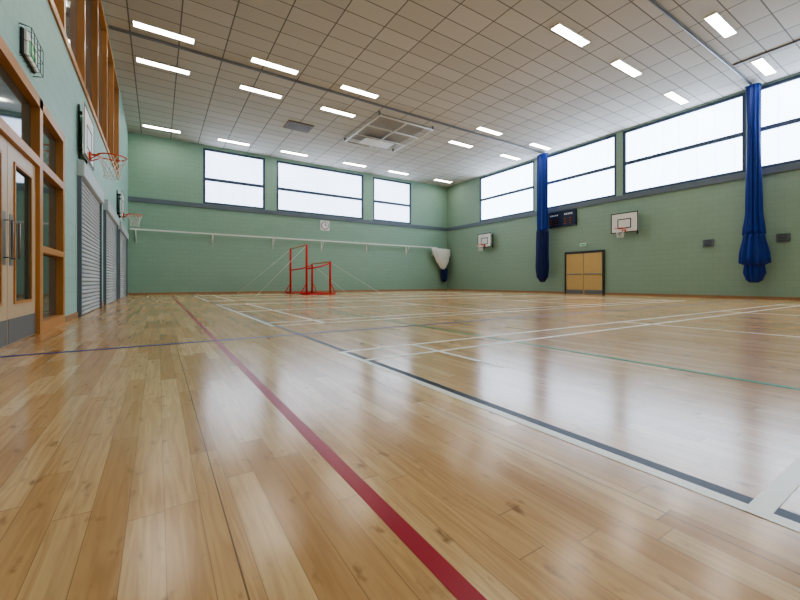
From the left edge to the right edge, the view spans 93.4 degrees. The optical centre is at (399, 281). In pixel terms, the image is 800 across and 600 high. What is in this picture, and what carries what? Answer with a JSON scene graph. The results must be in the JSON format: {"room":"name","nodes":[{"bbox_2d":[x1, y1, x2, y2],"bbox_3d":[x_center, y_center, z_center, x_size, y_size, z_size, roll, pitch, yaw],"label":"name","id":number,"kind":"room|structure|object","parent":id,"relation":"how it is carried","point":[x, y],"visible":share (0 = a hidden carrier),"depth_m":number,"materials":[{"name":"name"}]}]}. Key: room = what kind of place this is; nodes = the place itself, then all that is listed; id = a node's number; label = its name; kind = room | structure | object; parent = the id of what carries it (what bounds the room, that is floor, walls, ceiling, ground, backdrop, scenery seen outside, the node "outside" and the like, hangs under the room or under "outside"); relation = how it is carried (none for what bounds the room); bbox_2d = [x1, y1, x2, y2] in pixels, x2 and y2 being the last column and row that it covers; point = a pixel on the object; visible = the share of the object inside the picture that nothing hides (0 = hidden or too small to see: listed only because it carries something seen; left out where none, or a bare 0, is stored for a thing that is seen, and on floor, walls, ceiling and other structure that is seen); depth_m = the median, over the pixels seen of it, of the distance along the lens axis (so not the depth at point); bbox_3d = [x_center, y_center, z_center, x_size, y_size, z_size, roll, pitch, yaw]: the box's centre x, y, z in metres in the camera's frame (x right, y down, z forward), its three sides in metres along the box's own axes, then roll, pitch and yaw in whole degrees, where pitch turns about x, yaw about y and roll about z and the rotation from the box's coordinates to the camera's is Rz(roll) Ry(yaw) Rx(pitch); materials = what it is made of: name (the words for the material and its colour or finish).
{"room":"sports hall","nodes":[
{"label":"sports hall","id":0,"kind":"room"},
{"bbox_2d":[0,0,127,315],"bbox_3d":[-4.646,-3.255,4.742,0.300,7.750,31.600,0,0,-33],"label":"wall","id":1,"kind":"structure","parent":0,"point":[60,90],"depth_m":5.88,"materials":[{"name":"green paint"}]},
{"bbox_2d":[19,22,43,77],"bbox_3d":[-4.006,-2.500,4.107,0.094,0.346,0.526,0,0,-33],"label":"exit sign","id":2,"kind":"object","parent":1,"relation":"attached to","point":[29,52],"visible":1,"depth_m":4.02,"materials":[{"name":"white plastic"}]},
{"bbox_2d":[0,35,64,348],"bbox_3d":[-4.113,-0.780,4.134,0.181,2.800,3.500,0,0,-33],"label":"door","id":3,"kind":"structure","parent":1,"relation":"in","point":[32,143],"depth_m":4.22,"materials":[{"name":"beige wood"}]},
{"bbox_2d":[47,0,118,178],"bbox_3d":[-5.578,-5.280,6.372,0.170,3.300,16.750,0,0,-33],"label":"window","id":4,"kind":"structure","parent":1,"relation":"in","point":[81,24],"depth_m":8.66,"materials":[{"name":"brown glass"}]},
{"bbox_2d":[77,160,103,316],"bbox_3d":[-6.432,-0.770,7.897,0.100,2.780,2.920,0,0,-33],"label":"roller shutter","id":5,"kind":"object","parent":1,"relation":"attached to","point":[90,196],"visible":1,"depth_m":7.55,"materials":[{"name":"metal"}]},
{"bbox_2d":[65,297,118,322],"bbox_3d":[-4.511,0.570,4.829,0.020,0.100,31.000,0,0,-33],"label":"baseboard","id":6,"kind":"structure","parent":1,"relation":"attached to","point":[74,315],"depth_m":6.18,"materials":[{"name":"brown wood"}]},
{"bbox_2d":[78,101,127,180],"bbox_3d":[-5.686,-2.594,7.283,0.693,1.172,1.200,0,0,-33],"label":"basketball hoop","id":7,"kind":"object","parent":1,"relation":"attached to","point":[87,149],"visible":1,"depth_m":7.11,"materials":[{"name":"white plastic"}]},
{"bbox_2d":[103,199,119,305],"bbox_3d":[-8.627,-0.770,11.319,0.100,2.780,3.490,0,0,-33],"label":"roller shutter","id":8,"kind":"object","parent":1,"relation":"attached to","point":[111,221],"visible":0.99,"depth_m":10.90,"materials":[{"name":"metal"}]},
{"bbox_2d":[118,222,128,298],"bbox_3d":[-11.073,-0.770,15.132,0.100,2.780,3.990,0,0,-33],"label":"roller shutter","id":9,"kind":"object","parent":1,"relation":"attached to","point":[123,235],"visible":0.97,"depth_m":14.83,"materials":[{"name":"metal"}]},
{"bbox_2d":[117,190,142,226],"bbox_3d":[-9.719,-2.594,13.606,0.733,1.172,1.200,0,0,-33],"label":"basketball hoop","id":10,"kind":"object","parent":1,"relation":"attached to","point":[122,216],"visible":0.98,"depth_m":13.53,"materials":[{"name":"white plastic"}]},
{"bbox_2d":[128,132,446,292],"bbox_3d":[-4.742,-3.255,23.274,19.550,7.750,0.300,0,0,-33],"label":"wall","id":11,"kind":"structure","parent":0,"point":[158,167],"depth_m":20.78,"materials":[{"name":"green paint"}]},
{"bbox_2d":[203,148,264,209],"bbox_3d":[-8.950,-5.530,20.480,3.110,2.900,0.100,0,0,-33],"label":"window","id":12,"kind":"structure","parent":11,"relation":"in","point":[229,179],"depth_m":20.44,"materials":[{"name":"grey glass"}]},
{"bbox_2d":[130,228,436,255],"bbox_3d":[-5.058,-2.200,22.608,18.100,0.640,0.480,0,0,-33],"label":"track rail","id":13,"kind":"object","parent":11,"relation":"attached to","point":[135,229],"visible":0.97,"depth_m":21.25,"materials":[{"name":"white metal"}]},
{"bbox_2d":[432,248,449,281],"bbox_3d":[2.939,-1.210,27.536,1.686,2.420,0.582,0,0,-33],"label":"net","id":14,"kind":"object","parent":13,"relation":"hanging from","point":[442,256],"visible":1,"depth_m":27.41,"materials":[{"name":"white fabric"}]},
{"bbox_2d":[128,196,446,230],"bbox_3d":[-4.670,-3.950,23.106,19.490,0.220,0.060,0,0,-33],"label":"trim","id":15,"kind":"structure","parent":11,"relation":"attached to","point":[130,198],"depth_m":21.35,"materials":[{"name":"grey paint"}]},
{"bbox_2d":[128,289,446,294],"bbox_3d":[-4.656,0.570,23.139,19.510,0.100,0.020,0,0,-33],"label":"baseboard","id":16,"kind":"structure","parent":11,"relation":"attached to","point":[165,293],"depth_m":21.19,"materials":[{"name":"brown wood"}]},
{"bbox_2d":[277,160,362,218],"bbox_3d":[-4.762,-5.530,23.166,5.560,2.900,0.100,0,0,-33],"label":"window","id":17,"kind":"structure","parent":11,"relation":"in","point":[305,189],"depth_m":23.02,"materials":[{"name":"grey glass"}]},
{"bbox_2d":[320,220,329,230],"bbox_3d":[-4.605,-3.460,23.143,0.600,0.600,0.068,0,0,-33],"label":"wall clock","id":18,"kind":"object","parent":11,"relation":"attached to","point":[324,225],"visible":1,"depth_m":23.13,"materials":[{"name":"white plastic"}]},
{"bbox_2d":[373,177,410,223],"bbox_3d":[-0.533,-5.530,25.879,3.050,2.900,0.100,0,0,-33],"label":"window","id":19,"kind":"structure","parent":11,"relation":"in","point":[391,198],"depth_m":25.87,"materials":[{"name":"grey glass"}]},
{"bbox_2d":[0,290,799,599],"bbox_3d":[3.708,0.720,10.101,20.150,0.200,31.600,0,0,-33],"label":"floor","id":20,"kind":"structure","parent":0,"point":[158,472],"depth_m":1.39,"materials":[{"name":"brown wood"}]},
{"bbox_2d":[241,244,380,294],"bbox_3d":[-4.719,-0.594,19.487,6.110,2.428,4.415,0,0,-33],"label":"bars","id":21,"kind":"object","parent":20,"relation":"on","point":[306,292],"visible":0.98,"depth_m":18.70,"materials":[{"name":"metal"}]},
{"bbox_2d":[171,295,486,599],"bbox_3d":[-2.940,0.620,5.539,0.048,0.001,29.900,0,0,-33],"label":"floor line","id":22,"kind":"object","parent":20,"relation":"on","point":[439,566],"visible":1,"depth_m":1.04,"materials":[{"name":"paint"}]},
{"bbox_2d":[1,300,745,356],"bbox_3d":[4.623,0.619,8.211,18.850,0.001,0.060,0,0,-33],"label":"floor line","id":23,"kind":"object","parent":20,"relation":"on","point":[742,300],"visible":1,"depth_m":4.28,"materials":[{"name":"paint"}]},
{"bbox_2d":[194,295,799,522],"bbox_3d":[-2.026,0.620,5.769,0.050,0.001,29.300,0,0,-33],"label":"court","id":24,"kind":"object","parent":20,"relation":"on","point":[781,512],"visible":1,"depth_m":1.44,"materials":[{"name":"paint"}]},
{"bbox_2d":[195,292,799,532],"bbox_3d":[2.336,0.619,11.240,13.400,0.003,22.400,0,0,-33],"label":"court","id":25,"kind":"object","parent":20,"relation":"on","point":[775,494],"visible":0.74,"depth_m":1.45,"materials":[{"name":"paint"}]},
{"bbox_2d":[232,291,799,389],"bbox_3d":[4.491,0.619,9.890,12.060,0.002,29.000,0,0,-33],"label":"court","id":26,"kind":"object","parent":20,"relation":"on","point":[433,291],"visible":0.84,"depth_m":3.17,"materials":[{"name":"paint"}]},
{"bbox_2d":[102,0,799,186],"bbox_3d":[3.708,-7.230,10.101,20.150,0.200,31.600,0,0,-33],"label":"ceiling","id":27,"kind":"structure","parent":0,"point":[497,65],"depth_m":12.72,"materials":[{"name":"tile"}]},
{"bbox_2d":[142,124,180,133],"bbox_3d":[-11.042,-7.115,17.510,1.500,0.030,0.300,0,0,-33],"label":"ceiling light","id":28,"kind":"object","parent":27,"relation":"attached to","point":[144,125],"depth_m":17.47,"materials":[{"name":"white plastic"}]},
{"bbox_2d":[136,56,189,74],"bbox_3d":[-7.792,-7.115,12.443,1.500,0.030,0.300,0,0,-33],"label":"ceiling light","id":29,"kind":"object","parent":27,"relation":"attached to","point":[138,59],"depth_m":12.42,"materials":[{"name":"white plastic"}]},
{"bbox_2d":[132,19,194,44],"bbox_3d":[-6.712,-7.115,10.759,1.500,0.030,0.300,0,0,-33],"label":"ceiling light","id":30,"kind":"object","parent":27,"relation":"attached to","point":[137,24],"depth_m":10.73,"materials":[{"name":"white plastic"}]},
{"bbox_2d":[217,138,249,145],"bbox_3d":[-8.441,-7.115,19.178,1.500,0.030,0.300,0,0,-33],"label":"ceiling light","id":31,"kind":"object","parent":27,"relation":"attached to","point":[219,139],"depth_m":19.12,"materials":[{"name":"white plastic"}]},
{"bbox_2d":[239,84,282,98],"bbox_3d":[-5.191,-7.115,14.111,1.500,0.030,0.300,0,0,-33],"label":"ceiling light","id":32,"kind":"object","parent":27,"relation":"attached to","point":[244,87],"depth_m":14.07,"materials":[{"name":"white plastic"}]},
{"bbox_2d":[250,56,298,74],"bbox_3d":[-4.111,-7.115,12.428,1.500,0.030,0.300,0,0,-33],"label":"ceiling light","id":33,"kind":"object","parent":27,"relation":"attached to","point":[260,61],"depth_m":12.38,"materials":[{"name":"white plastic"}]},
{"bbox_2d":[280,150,307,156],"bbox_3d":[-5.832,-7.115,20.852,1.500,0.030,0.300,0,0,-33],"label":"ceiling light","id":34,"kind":"object","parent":27,"relation":"attached to","point":[284,151],"depth_m":20.86,"materials":[{"name":"white plastic"}]},
{"bbox_2d":[283,120,313,132],"bbox_3d":[-4.640,-7.108,17.280,1.150,0.045,0.900,0,0,-33],"label":"ceiling vent","id":35,"kind":"object","parent":27,"relation":"in","point":[293,125],"depth_m":17.20,"materials":[{"name":"grey metal"}]},
{"bbox_2d":[109,25,548,153],"bbox_3d":[0.069,-7.090,15.727,19.400,0.080,0.070,0,0,-33],"label":"track","id":36,"kind":"object","parent":27,"relation":"attached to","point":[110,26],"visible":0.86,"depth_m":13.21,"materials":[{"name":"grey metal"}]},
{"bbox_2d":[535,153,548,281],"bbox_3d":[7.808,-3.520,20.713,0.511,7.040,0.780,0,0,-33],"label":"curtain","id":37,"kind":"object","parent":36,"relation":"hanging from","point":[542,233],"visible":1,"depth_m":20.51,"materials":[{"name":"blue fabric"}]},
{"bbox_2d":[320,106,355,117],"bbox_3d":[-2.582,-7.115,15.785,1.500,0.030,0.300,0,0,-33],"label":"ceiling light","id":38,"kind":"object","parent":27,"relation":"attached to","point":[325,108],"depth_m":15.73,"materials":[{"name":"white plastic"}]},
{"bbox_2d":[343,161,365,166],"bbox_3d":[-2.735,-7.115,22.839,1.500,0.030,0.300,0,0,-33],"label":"ceiling light","id":39,"kind":"object","parent":27,"relation":"attached to","point":[344,162],"depth_m":22.82,"materials":[{"name":"white plastic"}]},
{"bbox_2d":[340,84,378,98],"bbox_3d":[-1.502,-7.115,14.101,1.500,0.030,0.300,0,0,-33],"label":"ceiling light","id":40,"kind":"object","parent":27,"relation":"attached to","point":[349,88],"depth_m":14.07,"materials":[{"name":"white plastic"}]},
{"bbox_2d":[344,111,433,152],"bbox_3d":[-0.612,-7.025,17.993,2.880,0.210,3.530,0,0,-33],"label":"frame","id":41,"kind":"object","parent":27,"relation":"attached to","point":[383,131],"depth_m":17.86,"materials":[{"name":"white metal"}]},
{"bbox_2d":[387,170,408,174],"bbox_3d":[-0.109,-7.115,24.523,1.500,0.030,0.300,0,0,-33],"label":"ceiling light","id":42,"kind":"object","parent":27,"relation":"in","point":[392,171],"depth_m":24.48,"materials":[{"name":"white plastic"}]},
{"bbox_2d":[434,179,451,182],"bbox_3d":[3.031,-7.115,26.537,1.500,0.030,0.300,0,0,-33],"label":"ceiling light","id":43,"kind":"object","parent":27,"relation":"in","point":[434,179],"depth_m":26.47,"materials":[{"name":"white plastic"}]},
{"bbox_2d":[448,140,472,147],"bbox_3d":[3.142,-7.115,19.456,1.500,0.030,0.300,0,0,-33],"label":"ceiling light","id":44,"kind":"object","parent":27,"relation":"in","point":[451,141],"depth_m":19.37,"materials":[{"name":"white plastic"}]},
{"bbox_2d":[476,126,502,135],"bbox_3d":[4.222,-7.115,17.773,1.500,0.030,0.300,0,0,-33],"label":"ceiling light","id":45,"kind":"object","parent":27,"relation":"in","point":[481,128],"depth_m":17.70,"materials":[{"name":"white plastic"}]},
{"bbox_2d":[499,154,520,159],"bbox_3d":[6.281,-7.115,21.470,1.500,0.030,0.300,0,0,-33],"label":"ceiling light","id":46,"kind":"object","parent":27,"relation":"in","point":[504,155],"depth_m":21.39,"materials":[{"name":"white plastic"}]},
{"bbox_2d":[529,142,551,149],"bbox_3d":[7.361,-7.115,19.787,1.500,0.030,0.300,0,0,-33],"label":"ceiling light","id":47,"kind":"object","parent":27,"relation":"in","point":[532,144],"depth_m":19.79,"materials":[{"name":"white plastic"}]},
{"bbox_2d":[550,22,590,46],"bbox_3d":[4.933,-7.115,10.887,1.500,0.030,0.300,0,0,-33],"label":"ceiling light","id":48,"kind":"object","parent":27,"relation":"in","point":[559,28],"depth_m":10.83,"materials":[{"name":"white plastic"}]},
{"bbox_2d":[610,59,642,77],"bbox_3d":[7.559,-7.115,12.571,1.500,0.030,0.300,0,0,-33],"label":"ceiling light","id":49,"kind":"object","parent":27,"relation":"in","point":[620,64],"depth_m":12.55,"materials":[{"name":"white plastic"}]},
{"bbox_2d":[663,91,689,104],"bbox_3d":[10.698,-7.115,14.585,1.500,0.030,0.300,0,0,-33],"label":"ceiling light","id":50,"kind":"object","parent":27,"relation":"in","point":[672,95],"depth_m":14.53,"materials":[{"name":"white plastic"}]},
{"bbox_2d":[648,0,753,84],"bbox_3d":[4.724,-7.090,8.472,19.400,0.080,0.070,0,0,-33],"label":"track","id":51,"kind":"object","parent":27,"relation":"attached to","point":[655,3],"visible":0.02,"depth_m":10.96,"materials":[{"name":"grey metal"}]},
{"bbox_2d":[738,82,770,282],"bbox_3d":[12.607,-3.510,13.402,0.604,7.060,0.852,0,0,-33],"label":"curtain","id":52,"kind":"object","parent":51,"relation":"hanging from","point":[754,253],"visible":1,"depth_m":13.29,"materials":[{"name":"blue fabric"}]},
{"bbox_2d":[703,12,737,37],"bbox_3d":[8.909,-7.115,10.467,1.500,0.030,0.300,0,0,-33],"label":"ceiling light","id":53,"kind":"object","parent":27,"relation":"in","point":[715,20],"depth_m":10.44,"materials":[{"name":"white plastic"}]},
{"bbox_2d":[750,57,776,75],"bbox_3d":[12.048,-7.115,12.481,1.500,0.030,0.300,0,0,-33],"label":"ceiling light","id":54,"kind":"object","parent":27,"relation":"in","point":[761,64],"depth_m":12.44,"materials":[{"name":"white plastic"}]},
{"bbox_2d":[733,39,799,65],"bbox_3d":[14.558,-7.105,6.725,0.070,0.050,13.400,0,0,-33],"label":"track","id":55,"kind":"object","parent":27,"relation":"attached to","point":[798,40],"visible":1,"depth_m":11.65,"materials":[{"name":"grey metal"}]},
{"bbox_2d":[447,72,799,296],"bbox_3d":[12.062,-3.255,15.460,0.300,7.750,31.600,0,0,-33],"label":"wall","id":56,"kind":"structure","parent":0,"point":[667,254],"depth_m":16.66,"materials":[{"name":"green paint"}]},
{"bbox_2d":[477,232,492,250],"bbox_3d":[5.429,-2.594,24.630,0.963,1.172,1.200,0,0,-33],"label":"basketball hoop","id":57,"kind":"object","parent":56,"relation":"attached to","point":[484,240],"visible":1,"depth_m":24.56,"materials":[{"name":"white plastic"}]},
{"bbox_2d":[480,161,533,221],"bbox_3d":[6.644,-5.570,23.758,0.100,2.980,4.420,0,0,-33],"label":"window","id":58,"kind":"structure","parent":56,"relation":"in","point":[508,192],"depth_m":23.58,"materials":[{"name":"grey glass"}]},
{"bbox_2d":[548,209,576,228],"bbox_3d":[8.704,-3.390,20.316,0.108,0.820,1.700,0,0,-33],"label":"scoreboard","id":59,"kind":"object","parent":56,"relation":"attached to","point":[568,217],"visible":0.94,"depth_m":20.22,"materials":[{"name":"black paint"}]},
{"bbox_2d":[548,134,615,208],"bbox_3d":[9.160,-5.570,19.836,0.100,2.980,4.400,0,0,-33],"label":"window","id":60,"kind":"structure","parent":56,"relation":"in","point":[586,172],"depth_m":19.42,"materials":[{"name":"grey glass"}]},
{"bbox_2d":[565,250,604,294],"bbox_3d":[9.387,-0.480,19.269,0.090,2.200,2.100,0,0,-33],"label":"door","id":61,"kind":"structure","parent":56,"relation":"in","point":[585,270],"depth_m":19.17,"materials":[{"name":"yellow wood"}]},
{"bbox_2d":[447,162,799,230],"bbox_3d":[11.910,-3.950,15.363,0.060,0.220,31.000,0,0,-33],"label":"trim","id":62,"kind":"structure","parent":56,"relation":"attached to","point":[794,166],"depth_m":16.64,"materials":[{"name":"grey paint"}]},
{"bbox_2d":[447,289,799,299],"bbox_3d":[11.927,0.570,15.374,0.020,0.100,31.000,0,0,-33],"label":"baseboard","id":63,"kind":"structure","parent":56,"relation":"attached to","point":[632,294],"depth_m":15.94,"materials":[{"name":"brown wood"}]},
{"bbox_2d":[611,211,637,237],"bbox_3d":[10.180,-2.594,17.223,0.963,1.172,1.200,0,0,-33],"label":"basketball hoop","id":64,"kind":"object","parent":56,"relation":"attached to","point":[625,222],"visible":1,"depth_m":17.21,"materials":[{"name":"white plastic"}]},
{"bbox_2d":[623,92,745,194],"bbox_3d":[11.697,-5.570,15.880,0.100,2.980,4.400,0,0,-33],"label":"window","id":65,"kind":"structure","parent":56,"relation":"in","point":[708,141],"depth_m":15.61,"materials":[{"name":"grey glass"}]},
{"bbox_2d":[703,239,713,246],"bbox_3d":[12.186,-1.540,14.910,0.085,0.272,0.340,0,0,-33],"label":"air vent","id":66,"kind":"object","parent":56,"relation":"in","point":[706,243],"visible":1,"depth_m":14.88,"materials":[{"name":"grey metal"}]},
{"bbox_2d":[760,74,799,168],"bbox_3d":[14.235,-5.570,11.924,0.100,2.980,4.400,0,0,-33],"label":"window","id":67,"kind":"structure","parent":56,"relation":"in","point":[780,100],"depth_m":13.26,"materials":[{"name":"grey glass"}]},
{"bbox_2d":[776,233,789,241],"bbox_3d":[13.331,-1.550,13.126,0.085,0.272,0.340,0,0,-33],"label":"air vent","id":68,"kind":"object","parent":56,"relation":"in","point":[785,236],"visible":1,"depth_m":13.10,"materials":[{"name":"grey metal"}]}
]}

